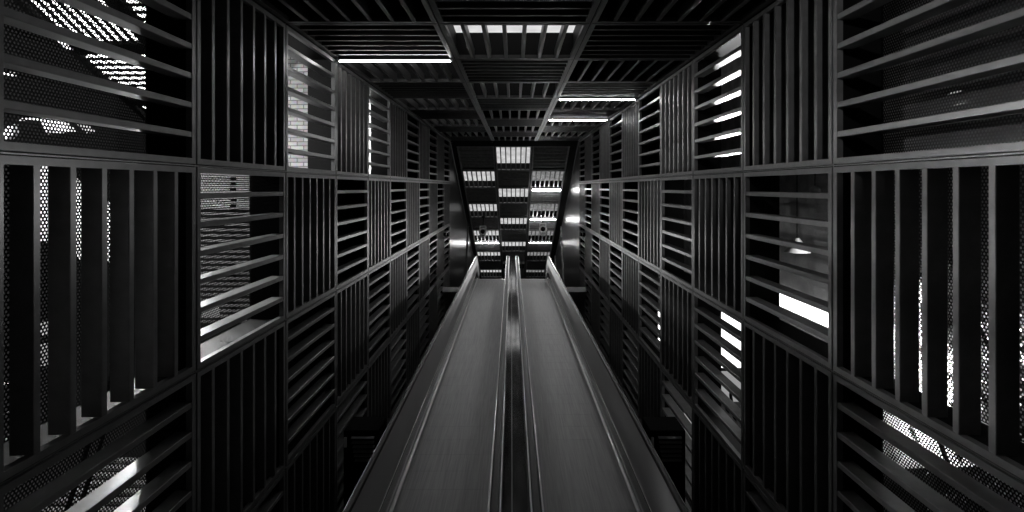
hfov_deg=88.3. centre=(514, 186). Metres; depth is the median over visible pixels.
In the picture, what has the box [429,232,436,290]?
panel
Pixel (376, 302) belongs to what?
panel
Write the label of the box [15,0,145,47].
roof panel
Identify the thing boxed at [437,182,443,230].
panel
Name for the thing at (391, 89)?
panel
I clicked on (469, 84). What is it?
panel
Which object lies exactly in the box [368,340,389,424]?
panel
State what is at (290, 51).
panel
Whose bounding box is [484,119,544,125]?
panel
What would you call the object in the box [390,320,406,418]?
panel
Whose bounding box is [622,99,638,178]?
panel
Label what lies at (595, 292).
panel
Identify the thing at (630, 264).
panel
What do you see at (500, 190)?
skylight
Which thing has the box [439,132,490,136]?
panel
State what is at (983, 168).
sheet
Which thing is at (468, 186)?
panel
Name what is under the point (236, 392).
panel
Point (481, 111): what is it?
panel
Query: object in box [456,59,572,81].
panel
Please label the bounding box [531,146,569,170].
panel
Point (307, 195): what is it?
panel
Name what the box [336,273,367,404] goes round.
panel
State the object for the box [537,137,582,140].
panel
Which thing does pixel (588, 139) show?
panel
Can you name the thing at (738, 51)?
panel
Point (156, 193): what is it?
panel
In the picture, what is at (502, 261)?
panel
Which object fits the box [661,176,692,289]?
panel
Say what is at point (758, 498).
panel
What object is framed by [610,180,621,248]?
panel
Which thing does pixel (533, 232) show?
skylight
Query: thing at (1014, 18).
panel
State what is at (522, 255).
panel
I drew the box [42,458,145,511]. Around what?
floor
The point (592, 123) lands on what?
panel
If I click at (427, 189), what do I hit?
panel
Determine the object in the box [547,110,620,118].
panel
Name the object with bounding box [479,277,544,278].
wall
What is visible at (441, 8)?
panel
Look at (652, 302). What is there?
panel
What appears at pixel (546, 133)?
panel
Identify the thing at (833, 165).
trim
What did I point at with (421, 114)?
panel
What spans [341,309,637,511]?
floor
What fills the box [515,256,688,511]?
walkway
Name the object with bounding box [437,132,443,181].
panel
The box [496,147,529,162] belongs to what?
skylight
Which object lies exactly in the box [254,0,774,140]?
ceiling
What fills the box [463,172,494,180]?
skylight
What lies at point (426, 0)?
trim
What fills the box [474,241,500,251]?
panel
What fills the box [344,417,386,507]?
tall cabinet
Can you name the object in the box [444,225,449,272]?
panel
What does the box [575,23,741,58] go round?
panel
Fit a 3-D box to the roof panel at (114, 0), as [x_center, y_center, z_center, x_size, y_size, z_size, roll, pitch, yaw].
[-5.200,-2.686,8.094,1.500,0.100,1.500,0,-27,0]
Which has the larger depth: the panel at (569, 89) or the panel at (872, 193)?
the panel at (569, 89)
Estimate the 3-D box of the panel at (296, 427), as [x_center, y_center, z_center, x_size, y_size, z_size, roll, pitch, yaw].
[-2.935,2.587,7.519,0.150,2.460,2.460,0,-27,0]
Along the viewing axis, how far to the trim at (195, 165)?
6.22 m
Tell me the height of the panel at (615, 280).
2.460 m
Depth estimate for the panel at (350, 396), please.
9.08 m
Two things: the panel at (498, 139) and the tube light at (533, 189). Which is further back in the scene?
the tube light at (533, 189)
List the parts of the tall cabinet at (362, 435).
handle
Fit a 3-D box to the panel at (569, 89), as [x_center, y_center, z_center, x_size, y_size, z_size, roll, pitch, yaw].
[1.907,-2.072,11.226,1.879,0.889,1.646,0,-27,0]
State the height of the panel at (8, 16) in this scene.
2.460 m
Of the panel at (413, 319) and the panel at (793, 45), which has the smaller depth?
the panel at (793, 45)
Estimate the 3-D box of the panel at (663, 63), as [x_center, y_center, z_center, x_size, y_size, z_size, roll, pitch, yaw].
[1.907,-2.100,9.386,1.879,0.950,1.647,0,-27,0]
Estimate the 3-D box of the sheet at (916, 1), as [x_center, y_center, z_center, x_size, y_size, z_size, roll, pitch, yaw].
[3.287,-1.119,3.813,0.002,2.466,2.466,0,-27,0]
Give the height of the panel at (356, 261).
2.460 m
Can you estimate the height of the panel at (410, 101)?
0.950 m
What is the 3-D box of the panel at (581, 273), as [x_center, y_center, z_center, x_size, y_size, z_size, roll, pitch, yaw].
[2.935,4.441,22.343,0.150,2.460,2.460,0,-27,0]
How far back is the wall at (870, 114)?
6.58 m
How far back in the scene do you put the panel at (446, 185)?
22.19 m
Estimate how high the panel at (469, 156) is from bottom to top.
0.150 m
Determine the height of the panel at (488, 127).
0.952 m
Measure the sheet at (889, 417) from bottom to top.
2.466 m
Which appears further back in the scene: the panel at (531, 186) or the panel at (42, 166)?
the panel at (531, 186)
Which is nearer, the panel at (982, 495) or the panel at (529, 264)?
the panel at (982, 495)
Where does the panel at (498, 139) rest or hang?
attached to the ceiling at (514, 40)
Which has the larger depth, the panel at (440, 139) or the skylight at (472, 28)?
the panel at (440, 139)
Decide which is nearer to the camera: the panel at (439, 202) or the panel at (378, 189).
the panel at (378, 189)
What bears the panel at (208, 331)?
attached to the wall at (158, 114)
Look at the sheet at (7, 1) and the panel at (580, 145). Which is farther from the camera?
the panel at (580, 145)
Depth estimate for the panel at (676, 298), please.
9.26 m
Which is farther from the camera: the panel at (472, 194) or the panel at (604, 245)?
the panel at (472, 194)
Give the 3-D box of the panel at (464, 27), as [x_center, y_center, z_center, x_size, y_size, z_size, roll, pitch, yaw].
[0.000,-2.100,7.533,1.879,0.950,1.647,0,-27,0]
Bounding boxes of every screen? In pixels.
[201,175,248,328]
[684,0,1023,511]
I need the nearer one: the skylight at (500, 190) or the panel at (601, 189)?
the panel at (601, 189)
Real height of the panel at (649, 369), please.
2.460 m
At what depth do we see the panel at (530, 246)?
35.41 m
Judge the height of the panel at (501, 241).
0.150 m
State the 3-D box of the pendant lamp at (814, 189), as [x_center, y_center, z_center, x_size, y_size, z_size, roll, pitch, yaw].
[4.191,-0.495,7.417,0.149,1.144,0.630,-3,-28,6]
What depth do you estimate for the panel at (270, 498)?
6.35 m
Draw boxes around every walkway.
[343,256,508,511]
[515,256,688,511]
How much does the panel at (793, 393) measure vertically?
2.460 m
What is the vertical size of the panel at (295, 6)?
0.950 m
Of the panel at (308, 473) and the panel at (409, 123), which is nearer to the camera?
the panel at (308, 473)
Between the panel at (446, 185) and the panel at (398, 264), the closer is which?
the panel at (398, 264)
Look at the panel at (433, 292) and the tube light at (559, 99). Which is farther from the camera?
the panel at (433, 292)
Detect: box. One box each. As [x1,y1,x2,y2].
[721,312,740,421]
[721,368,740,414]
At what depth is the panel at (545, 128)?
18.48 m
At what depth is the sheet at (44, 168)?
3.69 m
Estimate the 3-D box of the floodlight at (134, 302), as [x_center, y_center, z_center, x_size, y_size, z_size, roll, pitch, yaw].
[-4.632,2.216,6.043,0.354,4.667,0.237,13,-30,-24]
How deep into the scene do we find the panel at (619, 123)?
15.16 m
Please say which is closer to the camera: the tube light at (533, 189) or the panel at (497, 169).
the panel at (497, 169)
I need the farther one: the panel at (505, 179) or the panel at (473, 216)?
the panel at (473, 216)
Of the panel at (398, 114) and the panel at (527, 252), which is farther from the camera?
the panel at (527, 252)
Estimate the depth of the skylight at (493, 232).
34.32 m
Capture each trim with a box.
[0,24,449,511]
[426,0,602,140]
[579,24,1023,511]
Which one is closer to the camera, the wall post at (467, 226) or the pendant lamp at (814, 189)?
the pendant lamp at (814, 189)
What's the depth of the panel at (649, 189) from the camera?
11.10 m
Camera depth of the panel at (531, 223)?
31.99 m
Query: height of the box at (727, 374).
3.261 m
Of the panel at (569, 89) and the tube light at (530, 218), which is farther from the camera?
the tube light at (530, 218)
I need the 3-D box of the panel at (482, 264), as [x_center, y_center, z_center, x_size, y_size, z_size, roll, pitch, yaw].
[-1.785,5.698,38.721,1.702,0.150,1.872,0,-27,0]
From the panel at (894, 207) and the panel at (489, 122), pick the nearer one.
the panel at (894, 207)
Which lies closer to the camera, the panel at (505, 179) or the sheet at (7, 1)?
the sheet at (7, 1)
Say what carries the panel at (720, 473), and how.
attached to the wall at (870, 114)
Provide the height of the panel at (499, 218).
0.150 m
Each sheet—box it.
[4,0,147,160]
[4,165,134,442]
[4,409,147,511]
[201,173,250,343]
[881,0,1023,160]
[881,409,1023,511]
[894,165,1023,441]
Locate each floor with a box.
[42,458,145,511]
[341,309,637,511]
[442,287,586,308]
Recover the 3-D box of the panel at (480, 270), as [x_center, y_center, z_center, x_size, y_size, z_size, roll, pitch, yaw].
[-1.785,6.568,40.399,1.702,0.150,1.852,0,-27,0]
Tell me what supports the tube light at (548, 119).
attached to the panel at (592, 123)
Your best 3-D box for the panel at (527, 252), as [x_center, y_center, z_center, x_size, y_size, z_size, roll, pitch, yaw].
[1.677,4.819,37.025,1.702,0.150,1.892,0,-27,0]
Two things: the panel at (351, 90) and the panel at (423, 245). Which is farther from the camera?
the panel at (423, 245)
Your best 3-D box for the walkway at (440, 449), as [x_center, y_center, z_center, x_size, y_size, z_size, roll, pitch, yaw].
[-0.805,3.702,12.265,1.300,9.321,16.920,0,-27,0]
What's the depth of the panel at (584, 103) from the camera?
13.41 m
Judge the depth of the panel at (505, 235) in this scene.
33.69 m
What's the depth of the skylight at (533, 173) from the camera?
27.43 m
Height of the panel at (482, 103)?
0.889 m
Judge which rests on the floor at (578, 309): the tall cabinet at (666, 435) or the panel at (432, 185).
the tall cabinet at (666, 435)
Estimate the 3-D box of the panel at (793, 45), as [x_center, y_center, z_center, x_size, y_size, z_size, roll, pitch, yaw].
[2.935,-1.119,5.667,0.150,2.460,2.460,0,-27,0]
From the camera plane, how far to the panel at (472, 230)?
33.67 m
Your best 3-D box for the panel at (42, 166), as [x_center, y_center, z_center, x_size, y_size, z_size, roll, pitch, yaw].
[-7.953,0.370,9.653,1.776,1.884,0.889,5,-28,-10]
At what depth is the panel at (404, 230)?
13.24 m
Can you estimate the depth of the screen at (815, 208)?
9.58 m
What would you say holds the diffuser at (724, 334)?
attached to the box at (724, 334)
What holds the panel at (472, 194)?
attached to the ceiling at (573, 144)
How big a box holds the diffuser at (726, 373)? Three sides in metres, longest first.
0.658 x 0.578 x 0.120 m
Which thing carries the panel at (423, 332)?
attached to the wall at (158, 114)
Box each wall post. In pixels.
[465,226,468,275]
[560,226,563,282]
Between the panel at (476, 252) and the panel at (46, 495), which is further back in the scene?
the panel at (476, 252)
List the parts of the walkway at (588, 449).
rail trim, handrail, rail trim, skirt panel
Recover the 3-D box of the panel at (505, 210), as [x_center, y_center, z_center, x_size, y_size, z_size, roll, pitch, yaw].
[-0.055,1.298,30.233,1.702,0.150,1.872,0,-27,0]
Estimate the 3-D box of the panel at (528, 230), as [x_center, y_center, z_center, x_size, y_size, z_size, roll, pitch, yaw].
[1.677,3.057,33.625,1.702,0.150,1.872,0,-27,0]
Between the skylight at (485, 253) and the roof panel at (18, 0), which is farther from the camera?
the skylight at (485, 253)
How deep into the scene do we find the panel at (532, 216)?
30.41 m
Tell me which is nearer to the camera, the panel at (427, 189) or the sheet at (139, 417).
the sheet at (139, 417)
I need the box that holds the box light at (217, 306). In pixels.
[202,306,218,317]
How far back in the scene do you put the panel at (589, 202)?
20.40 m
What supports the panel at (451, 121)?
attached to the ceiling at (514, 40)
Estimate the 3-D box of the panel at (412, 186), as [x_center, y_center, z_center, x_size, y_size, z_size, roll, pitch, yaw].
[-2.935,0.735,14.931,0.150,2.460,2.460,0,-27,0]
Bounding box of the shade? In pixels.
[783,238,810,253]
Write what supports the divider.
attached to the walkway at (588, 449)
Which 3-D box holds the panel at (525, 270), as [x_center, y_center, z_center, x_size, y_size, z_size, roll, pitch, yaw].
[1.677,6.568,40.399,1.702,0.150,1.852,0,-27,0]
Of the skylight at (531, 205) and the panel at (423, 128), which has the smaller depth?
the panel at (423, 128)
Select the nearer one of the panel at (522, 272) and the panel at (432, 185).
the panel at (432, 185)
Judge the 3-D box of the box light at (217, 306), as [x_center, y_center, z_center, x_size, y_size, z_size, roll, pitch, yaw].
[-4.461,1.823,7.740,0.220,0.187,0.145,0,-27,0]
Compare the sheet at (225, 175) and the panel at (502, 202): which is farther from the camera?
the panel at (502, 202)
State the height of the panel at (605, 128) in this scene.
2.460 m
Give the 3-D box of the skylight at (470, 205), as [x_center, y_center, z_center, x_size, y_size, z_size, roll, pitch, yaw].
[-1.785,0.983,30.397,1.670,0.020,1.840,0,-27,0]
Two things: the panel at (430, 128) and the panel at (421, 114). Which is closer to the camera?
the panel at (421, 114)
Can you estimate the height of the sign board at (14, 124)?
0.256 m
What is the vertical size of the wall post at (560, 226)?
6.533 m
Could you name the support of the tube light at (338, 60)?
attached to the panel at (340, 40)
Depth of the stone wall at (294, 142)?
9.60 m
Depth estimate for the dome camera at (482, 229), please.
30.33 m
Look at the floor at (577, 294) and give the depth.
21.09 m
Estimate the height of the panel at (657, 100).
2.460 m
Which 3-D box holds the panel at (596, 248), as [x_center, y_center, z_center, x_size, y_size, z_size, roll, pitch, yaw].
[2.935,2.587,18.637,0.150,2.460,2.460,0,-27,0]
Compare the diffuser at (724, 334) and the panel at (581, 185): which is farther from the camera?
the panel at (581, 185)
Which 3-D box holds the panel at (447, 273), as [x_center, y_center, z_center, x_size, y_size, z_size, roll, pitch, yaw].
[-2.935,4.441,22.343,0.150,2.460,2.460,0,-27,0]
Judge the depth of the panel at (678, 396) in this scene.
9.09 m
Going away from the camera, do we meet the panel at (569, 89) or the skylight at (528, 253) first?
the panel at (569, 89)
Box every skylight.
[453,25,575,32]
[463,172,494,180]
[469,204,496,210]
[474,231,498,234]
[478,252,499,255]
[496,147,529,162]
[499,189,527,196]
[500,218,526,223]
[502,242,525,245]
[527,252,549,255]
[529,231,552,234]
[530,204,557,210]
[532,172,562,180]
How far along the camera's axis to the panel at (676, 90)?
9.26 m
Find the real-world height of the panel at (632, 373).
2.460 m
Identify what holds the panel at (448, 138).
attached to the ceiling at (514, 40)
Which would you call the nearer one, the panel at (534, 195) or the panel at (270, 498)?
the panel at (270, 498)
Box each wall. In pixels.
[0,0,472,511]
[201,56,307,206]
[369,103,370,173]
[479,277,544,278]
[554,0,1023,511]
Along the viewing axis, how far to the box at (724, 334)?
10.60 m
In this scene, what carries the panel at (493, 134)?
attached to the ceiling at (514, 40)
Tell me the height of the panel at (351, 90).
2.460 m
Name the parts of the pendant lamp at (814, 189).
globe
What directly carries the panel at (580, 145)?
attached to the wall at (870, 114)
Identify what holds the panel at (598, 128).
attached to the wall at (870, 114)
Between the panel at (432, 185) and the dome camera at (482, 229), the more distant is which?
the dome camera at (482, 229)
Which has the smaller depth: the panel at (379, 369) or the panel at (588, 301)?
the panel at (379, 369)
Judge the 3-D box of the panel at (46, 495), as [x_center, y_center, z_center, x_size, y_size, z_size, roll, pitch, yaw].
[-2.935,2.587,3.813,0.150,2.460,2.460,0,-27,0]
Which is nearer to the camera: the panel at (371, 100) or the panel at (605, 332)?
the panel at (371, 100)
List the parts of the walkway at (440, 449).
skirt panel, rail trim, handrail, rail trim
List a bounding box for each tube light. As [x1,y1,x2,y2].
[337,59,452,61]
[530,218,555,219]
[532,188,560,190]
[548,119,607,120]
[558,98,636,100]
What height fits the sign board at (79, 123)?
0.272 m
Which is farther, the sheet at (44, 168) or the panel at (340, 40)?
the panel at (340, 40)
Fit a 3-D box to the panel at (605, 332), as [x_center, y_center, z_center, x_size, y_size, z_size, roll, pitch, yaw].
[2.935,4.441,16.785,0.150,2.460,2.460,0,-27,0]
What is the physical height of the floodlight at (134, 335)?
6.745 m
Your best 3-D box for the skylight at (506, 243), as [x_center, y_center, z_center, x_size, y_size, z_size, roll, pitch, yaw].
[-0.055,3.620,35.484,1.670,0.020,1.860,0,-27,0]
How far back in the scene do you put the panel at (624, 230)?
13.24 m
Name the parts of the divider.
deck plate, deck plate, deck plate, deck plate, deck plate, deck plate, deck plate, deck plate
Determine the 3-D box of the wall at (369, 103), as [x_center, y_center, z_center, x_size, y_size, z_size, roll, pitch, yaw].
[-4.280,-1.200,13.300,1.840,3.288,1.834,0,-27,0]
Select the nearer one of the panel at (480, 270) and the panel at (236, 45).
the panel at (236, 45)
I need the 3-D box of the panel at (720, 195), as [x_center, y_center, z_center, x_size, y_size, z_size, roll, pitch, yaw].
[2.935,0.735,7.519,0.150,2.460,2.460,0,-27,0]
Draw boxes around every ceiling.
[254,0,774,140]
[451,141,577,276]
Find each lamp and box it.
[780,294,827,327]
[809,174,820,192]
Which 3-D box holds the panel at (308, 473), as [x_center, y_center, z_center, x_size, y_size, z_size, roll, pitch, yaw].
[-2.935,4.441,7.519,0.150,2.460,2.460,0,-27,0]
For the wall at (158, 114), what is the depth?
6.58 m
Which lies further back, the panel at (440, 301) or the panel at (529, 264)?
the panel at (529, 264)
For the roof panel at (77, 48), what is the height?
0.100 m
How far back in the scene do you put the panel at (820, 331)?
5.43 m
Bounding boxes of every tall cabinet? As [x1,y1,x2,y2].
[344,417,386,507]
[642,417,684,502]
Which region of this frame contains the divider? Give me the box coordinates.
[501,260,530,511]
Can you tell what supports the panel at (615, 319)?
attached to the wall at (870, 114)
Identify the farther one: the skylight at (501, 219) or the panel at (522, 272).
the panel at (522, 272)
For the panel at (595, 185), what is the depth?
18.48 m
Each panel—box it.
[0,0,195,163]
[0,155,195,482]
[0,374,195,511]
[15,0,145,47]
[40,166,109,260]
[68,48,145,102]
[114,0,145,22]
[196,0,284,169]
[196,167,284,369]
[196,321,284,511]
[250,470,284,511]
[255,0,435,22]
[286,25,335,173]
[286,173,335,317]
[286,292,335,465]
[286,408,335,511]
[287,23,453,58]
[336,61,367,175]
[336,176,367,289]
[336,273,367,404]
[336,368,367,511]
[341,59,463,81]
[368,83,389,177]
[368,178,389,270]
[368,260,389,365]
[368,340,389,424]
[369,82,471,97]
[390,99,406,178]
[390,179,406,257]
[390,250,406,338]
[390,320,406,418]
[391,98,477,109]
[407,111,418,179]
[407,180,418,248]
[407,243,418,317]
[407,305,418,386]
[408,110,481,118]
[419,120,428,180]
[419,181,428,241]
[419,237,428,302]
[419,293,428,363]
[421,119,484,125]
[429,0,599,22]
[429,127,436,180]
[429,182,436,235]
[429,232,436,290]
[429,283,436,344]
[430,126,487,131]
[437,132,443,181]
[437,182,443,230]
[437,228,443,280]
[437,274,443,329]
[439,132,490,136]
[440,23,588,58]
[444,137,449,181]
[444,183,449,226]
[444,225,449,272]
[444,267,449,315]
[446,137,491,140]
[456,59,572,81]
[457,146,495,170]
[461,171,496,187]
[464,188,497,203]
[467,82,561,97]
[467,204,498,217]
[470,218,498,229]
[472,230,499,240]
[474,98,554,109]
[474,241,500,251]
[476,252,500,260]
[478,261,501,269]
[479,110,549,118]
[480,270,502,276]
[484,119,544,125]
[487,126,541,131]
[489,132,539,136]
[492,137,536,140]
[495,146,531,170]
[496,171,530,187]
[497,188,529,203]
[498,204,528,217]
[499,218,527,229]
[500,230,526,240]
[501,241,526,251]
[501,252,525,260]
[502,261,525,269]
[502,270,524,276]
[525,270,544,276]
[526,252,550,260]
[526,261,546,269]
[527,230,554,240]
[527,241,552,251]
[528,218,556,229]
[529,188,562,203]
[529,204,559,217]
[530,171,565,187]
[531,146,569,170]
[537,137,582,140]
[538,132,589,136]
[541,126,598,131]
[544,119,605,125]
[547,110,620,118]
[551,98,637,109]
[557,82,659,97]
[565,59,691,81]
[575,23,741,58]
[579,137,584,181]
[579,183,584,226]
[579,225,584,272]
[579,267,584,317]
[585,132,591,181]
[585,182,591,230]
[585,228,591,280]
[585,274,591,330]
[592,127,599,180]
[592,182,599,235]
[592,232,599,290]
[592,283,599,345]
[593,0,773,22]
[600,120,609,180]
[600,181,609,241]
[600,237,609,302]
[600,293,609,364]
[610,111,621,179]
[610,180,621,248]
[610,243,621,317]
[610,305,621,386]
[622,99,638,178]
[622,179,638,257]
[622,250,638,338]
[622,320,638,418]
[639,83,660,177]
[639,178,660,270]
[639,260,660,365]
[639,340,660,424]
[661,61,692,175]
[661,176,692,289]
[661,273,692,404]
[661,368,692,511]
[693,25,742,173]
[693,173,742,317]
[693,292,742,465]
[693,408,742,511]
[744,0,832,169]
[744,167,832,369]
[744,321,832,511]
[744,470,778,511]
[833,0,1023,163]
[833,155,1023,479]
[833,374,1023,511]
[883,207,974,468]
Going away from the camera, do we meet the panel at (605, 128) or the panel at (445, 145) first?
the panel at (605, 128)
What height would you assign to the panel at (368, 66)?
0.950 m
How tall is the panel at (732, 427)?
2.460 m
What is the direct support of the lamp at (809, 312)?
attached to the screen at (815, 208)
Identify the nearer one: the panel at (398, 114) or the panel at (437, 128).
the panel at (398, 114)
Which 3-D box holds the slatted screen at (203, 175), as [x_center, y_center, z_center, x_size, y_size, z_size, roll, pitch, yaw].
[-4.300,2.440,8.060,1.660,5.106,2.686,0,-27,0]
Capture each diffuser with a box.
[721,312,740,367]
[721,371,740,401]
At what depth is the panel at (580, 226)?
22.87 m
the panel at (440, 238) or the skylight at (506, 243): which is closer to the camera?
the panel at (440, 238)
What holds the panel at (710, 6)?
attached to the ceiling at (514, 40)
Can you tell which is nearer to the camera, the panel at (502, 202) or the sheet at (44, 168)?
the sheet at (44, 168)
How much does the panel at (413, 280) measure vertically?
2.460 m
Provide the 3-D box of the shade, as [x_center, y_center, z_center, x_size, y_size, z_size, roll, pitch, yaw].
[4.465,0.258,8.271,0.376,1.582,0.926,6,-28,-12]
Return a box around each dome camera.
[479,216,486,238]
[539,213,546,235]
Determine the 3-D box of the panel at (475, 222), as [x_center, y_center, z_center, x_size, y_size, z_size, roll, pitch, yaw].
[-1.785,2.178,31.929,1.702,0.150,1.892,0,-27,0]
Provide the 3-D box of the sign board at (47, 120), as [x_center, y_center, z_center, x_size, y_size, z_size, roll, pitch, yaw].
[-7.150,-0.966,8.247,0.528,0.295,0.209,-1,-27,3]

